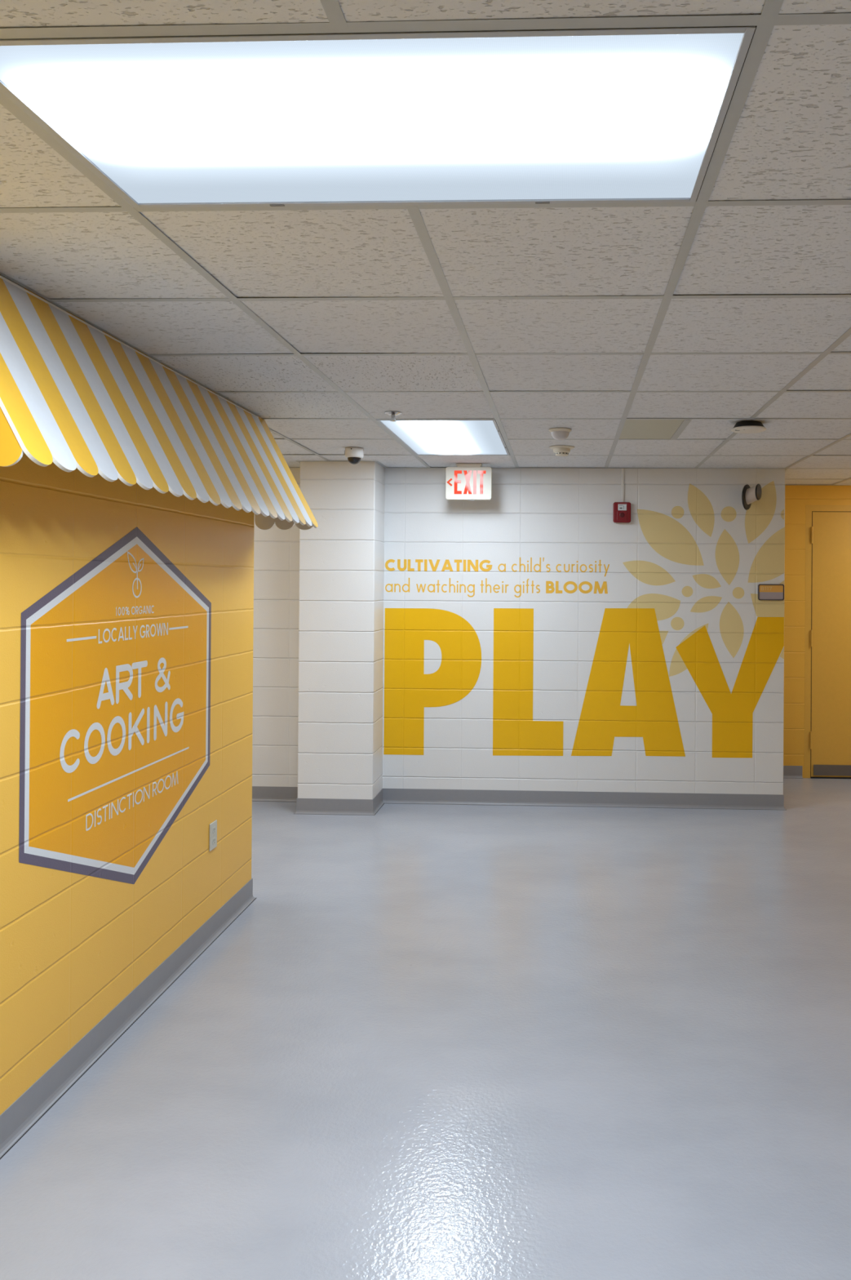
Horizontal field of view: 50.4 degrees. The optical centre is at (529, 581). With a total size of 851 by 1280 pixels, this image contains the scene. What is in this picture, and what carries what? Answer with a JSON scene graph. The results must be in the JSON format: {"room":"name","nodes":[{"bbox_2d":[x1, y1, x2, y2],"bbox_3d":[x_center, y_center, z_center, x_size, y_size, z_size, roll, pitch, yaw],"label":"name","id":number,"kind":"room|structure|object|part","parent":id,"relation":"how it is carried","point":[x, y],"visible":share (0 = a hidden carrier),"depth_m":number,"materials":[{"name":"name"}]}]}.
{"room":"preschool corridor","nodes":[
{"label":"preschool corridor","id":0,"kind":"room"},
{"bbox_2d":[0,452,254,1115],"bbox_3d":[-2.888,0.268,-1.019,2.712,2.458,10.738,0,0,2],"label":"wall","id":1,"kind":"structure","parent":0,"point":[73,946],"depth_m":2.87,"materials":[{"name":"yellow paint"}]},
{"bbox_2d":[18,527,211,884],"bbox_3d":[-1.369,0.431,3.110,0.001,1.243,1.322,0,0,2],"label":"sign","id":2,"kind":"object","parent":1,"relation":"attached to","point":[115,731],"visible":1,"depth_m":2.96,"materials":[{"name":"orange paint"}]},
{"bbox_2d":[0,878,256,1159],"bbox_3d":[-2.887,1.447,-1.014,2.731,0.100,10.757,0,0,2],"label":"baseboard","id":3,"kind":"structure","parent":1,"relation":"attached to","point":[21,1115],"depth_m":2.93,"materials":[{"name":"grey plastic"}]},
{"bbox_2d":[0,275,318,529],"bbox_3d":[-1.229,-0.527,3.201,0.320,0.540,2.368,0,0,2],"label":"awning","id":4,"kind":"object","parent":1,"relation":"attached to","point":[73,394],"visible":1,"depth_m":2.68,"materials":[{"name":"yellow fabric"}]},
{"bbox_3d":[-1.272,-0.529,2.023,0.266,0.538,0.008,0,0,2],"label":"panel","id":5,"kind":"part","parent":4,"relation":"part of","materials":[{"name":"yellow fabric"}]},
{"bbox_3d":[-1.194,-0.522,4.379,0.296,0.538,0.008,0,0,2],"label":"panel","id":6,"kind":"part","parent":4,"relation":"part of","materials":[{"name":"fabric"}]},
{"bbox_2d":[208,819,217,851],"bbox_3d":[-1.342,1.079,3.801,0.009,0.115,0.072,0,0,2],"label":"wall outlet","id":7,"kind":"object","parent":1,"relation":"attached to","point":[213,826],"visible":1,"depth_m":3.79,"materials":[{"name":"plastic"}]},
{"bbox_2d":[297,461,385,799],"bbox_3d":[-1.263,0.299,6.052,0.500,2.458,0.341,0,0,2],"label":"column","id":8,"kind":"structure","parent":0,"point":[340,707],"depth_m":5.88,"materials":[{"name":"white paint"}]},
{"bbox_2d":[0,777,850,1279],"bbox_3d":[-0.247,1.559,0.338,8.300,0.080,14.065,0,0,2],"label":"floor","id":9,"kind":"structure","parent":0,"point":[432,1042],"depth_m":2.78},
{"bbox_2d":[0,0,850,485],"bbox_3d":[-0.308,-0.894,0.348,8.528,0.190,14.066,0,0,2],"label":"ceiling","id":10,"kind":"structure","parent":0,"point":[729,306],"depth_m":2.35,"materials":[{"name":"tile"}]},
{"bbox_2d":[344,447,364,464],"bbox_3d":[-1.040,-0.743,5.311,0.110,0.094,0.111,0,0,2],"label":"dome camera","id":11,"kind":"object","parent":10,"relation":"attached to","point":[354,455],"visible":1,"depth_m":5.27,"materials":[{"name":"white plastic"}]},
{"bbox_2d":[0,26,755,207],"bbox_3d":[-0.260,-0.844,1.591,1.192,0.104,0.585,0,0,2],"label":"ceiling light","id":12,"kind":"object","parent":10,"relation":"attached to","point":[625,114],"visible":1,"depth_m":1.52,"materials":[{"name":"plastic"}]},
{"bbox_2d":[384,411,401,422],"bbox_3d":[-0.637,-0.770,4.189,0.080,0.040,0.080,0,0,2],"label":"sprinkler head","id":13,"kind":"object","parent":10,"relation":"attached to","point":[393,414],"visible":1,"depth_m":4.18},
{"bbox_3d":[-0.637,-0.767,4.189,0.020,0.028,0.020,0,0,2],"label":"frame","id":14,"kind":"part","parent":13,"relation":"part of","materials":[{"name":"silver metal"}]},
{"bbox_2d":[376,419,510,455],"bbox_3d":[-0.433,-0.835,4.954,0.583,0.104,1.195,0,0,2],"label":"ceiling light","id":15,"kind":"object","parent":10,"relation":"attached to","point":[421,437],"visible":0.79,"depth_m":4.86,"materials":[{"name":"plastic"}]},
{"bbox_2d":[445,463,492,500],"bbox_3d":[-0.400,-0.660,5.947,0.307,0.244,0.046,0,0,2],"label":"exit sign","id":16,"kind":"object","parent":10,"relation":"hanging from","point":[465,482],"visible":1,"depth_m":5.92,"materials":[{"name":"beige plastic"}]},
{"bbox_2d":[549,427,571,440],"bbox_3d":[0.161,-0.756,4.615,0.117,0.054,0.117,0,0,2],"label":"ceiling sensor","id":17,"kind":"object","parent":10,"relation":"attached to","point":[557,433],"visible":1,"depth_m":4.58,"materials":[{"name":"beige plastic"}]},
{"bbox_2d":[549,445,574,456],"bbox_3d":[0.191,-0.756,5.204,0.148,0.050,0.148,0,0,2],"label":"smoke detector","id":18,"kind":"object","parent":10,"relation":"attached to","point":[559,451],"visible":1,"depth_m":5.17,"materials":[{"name":"beige plastic"}]},
{"bbox_2d":[619,419,689,439],"bbox_3d":[0.630,-0.785,4.607,0.315,0.011,0.602,0,0,2],"label":"filler panel","id":19,"kind":"object","parent":10,"relation":"attached to","point":[633,428],"visible":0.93,"depth_m":4.58,"materials":[{"name":"plastic"}]},
{"bbox_2d":[731,420,766,433],"bbox_3d":[1.077,-0.757,4.383,0.168,0.042,0.168,0,0,2],"label":"smoke detector","id":20,"kind":"object","parent":10,"relation":"attached to","point":[749,426],"visible":1,"depth_m":4.33,"materials":[{"name":"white plastic"}]},
{"bbox_2d":[252,466,785,794],"bbox_3d":[-1.087,0.303,6.779,5.700,2.458,1.166,0,0,2],"label":"wall","id":21,"kind":"structure","parent":0,"point":[559,516],"depth_m":6.15,"materials":[{"name":"white paint"}]},
{"bbox_2d":[385,557,609,597],"bbox_3d":[-0.223,-0.029,6.162,1.552,0.276,0.001,0,0,2],"label":"lettering","id":22,"kind":"object","parent":21,"relation":"attached to","point":[597,587],"depth_m":6.17,"materials":[{"name":"yellow paint"}]},
{"bbox_2d":[252,765,803,815],"bbox_3d":[-0.907,1.482,6.523,6.095,0.100,1.356,0,0,2],"label":"baseboard","id":23,"kind":"structure","parent":21,"relation":"attached to","point":[260,793],"depth_m":6.13,"materials":[{"name":"grey plastic"}]},
{"bbox_2d":[383,608,784,757],"bbox_3d":[0.366,0.693,6.136,2.738,1.026,0.001,0,0,2],"label":"lettering","id":24,"kind":"object","parent":21,"relation":"attached to","point":[408,690],"depth_m":6.13,"materials":[{"name":"yellow paint"}]},
{"bbox_2d":[613,502,631,522],"bbox_3d":[0.635,-0.472,6.105,0.120,0.139,0.047,0,0,2],"label":"fire alarm","id":25,"kind":"object","parent":21,"relation":"attached to","point":[621,510],"visible":1,"depth_m":6.09,"materials":[{"name":"red plastic"}]},
{"bbox_2d":[617,511,626,520],"bbox_3d":[0.633,-0.448,6.090,0.067,0.065,0.007,0,0,2],"label":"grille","id":26,"kind":"object","parent":25,"relation":"attached to","point":[621,515],"depth_m":6.09,"materials":[{"name":"red plastic"}]},
{"bbox_3d":[0.635,-0.505,6.090,0.058,0.041,0.004,0,0,2],"label":"label plate","id":27,"kind":"part","parent":25,"relation":"part of","materials":[{"name":"white plastic"}]},
{"bbox_2d":[621,468,624,502],"bbox_3d":[0.641,-0.659,6.125,0.019,0.234,0.011,0,0,2],"label":"conduit","id":28,"kind":"object","parent":21,"relation":"attached to","point":[622,469],"depth_m":6.12,"materials":[{"name":"white metal"}]},
{"bbox_2d":[622,480,785,676],"bbox_3d":[1.189,-0.019,6.106,1.099,1.342,0.001,0,0,2],"label":"decal","id":29,"kind":"object","parent":21,"relation":"attached to","point":[670,539],"visible":1,"depth_m":6.11,"materials":[{"name":"beige paint"}]},
{"bbox_2d":[742,484,761,510],"bbox_3d":[1.500,-0.566,5.996,0.110,0.172,0.186,0,0,25],"label":"wall device","id":30,"kind":"object","parent":21,"relation":"attached to","point":[749,495],"visible":1,"depth_m":5.95,"materials":[{"name":"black plastic"}]},
{"bbox_2d":[758,584,784,600],"bbox_3d":[1.647,0.073,6.082,0.175,0.110,0.011,0,0,2],"label":"room sign","id":31,"kind":"object","parent":21,"relation":"attached to","point":[766,592],"visible":1,"depth_m":6.08,"materials":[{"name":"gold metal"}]},
{"bbox_3d":[1.647,0.097,6.083,0.163,0.050,0.008,0,0,2],"label":"panel","id":32,"kind":"part","parent":31,"relation":"part of","materials":[{"name":"grey plastic"}]},
{"bbox_3d":[1.647,0.048,6.083,0.163,0.048,0.009,0,0,2],"label":"panel","id":33,"kind":"part","parent":31,"relation":"part of","materials":[{"name":"orange plastic"}]},
{"bbox_2d":[783,485,850,777],"bbox_3d":[2.980,0.332,7.128,2.400,2.458,0.150,0,0,2],"label":"wall","id":34,"kind":"structure","parent":0,"point":[797,497],"depth_m":7.09,"materials":[{"name":"paint"}]},
{"bbox_2d":[804,505,850,778],"bbox_3d":[2.696,0.478,7.059,1.022,2.162,0.028,0,0,2],"label":"door","id":35,"kind":"structure","parent":34,"relation":"in","point":[828,636],"depth_m":7.08,"materials":[{"name":"paint"}]},
{"bbox_3d":[2.689,1.493,7.053,0.878,0.084,0.004,0,0,2],"label":"kick plate","id":36,"kind":"part","parent":35,"relation":"part of","materials":[{"name":"metal"}]}
]}

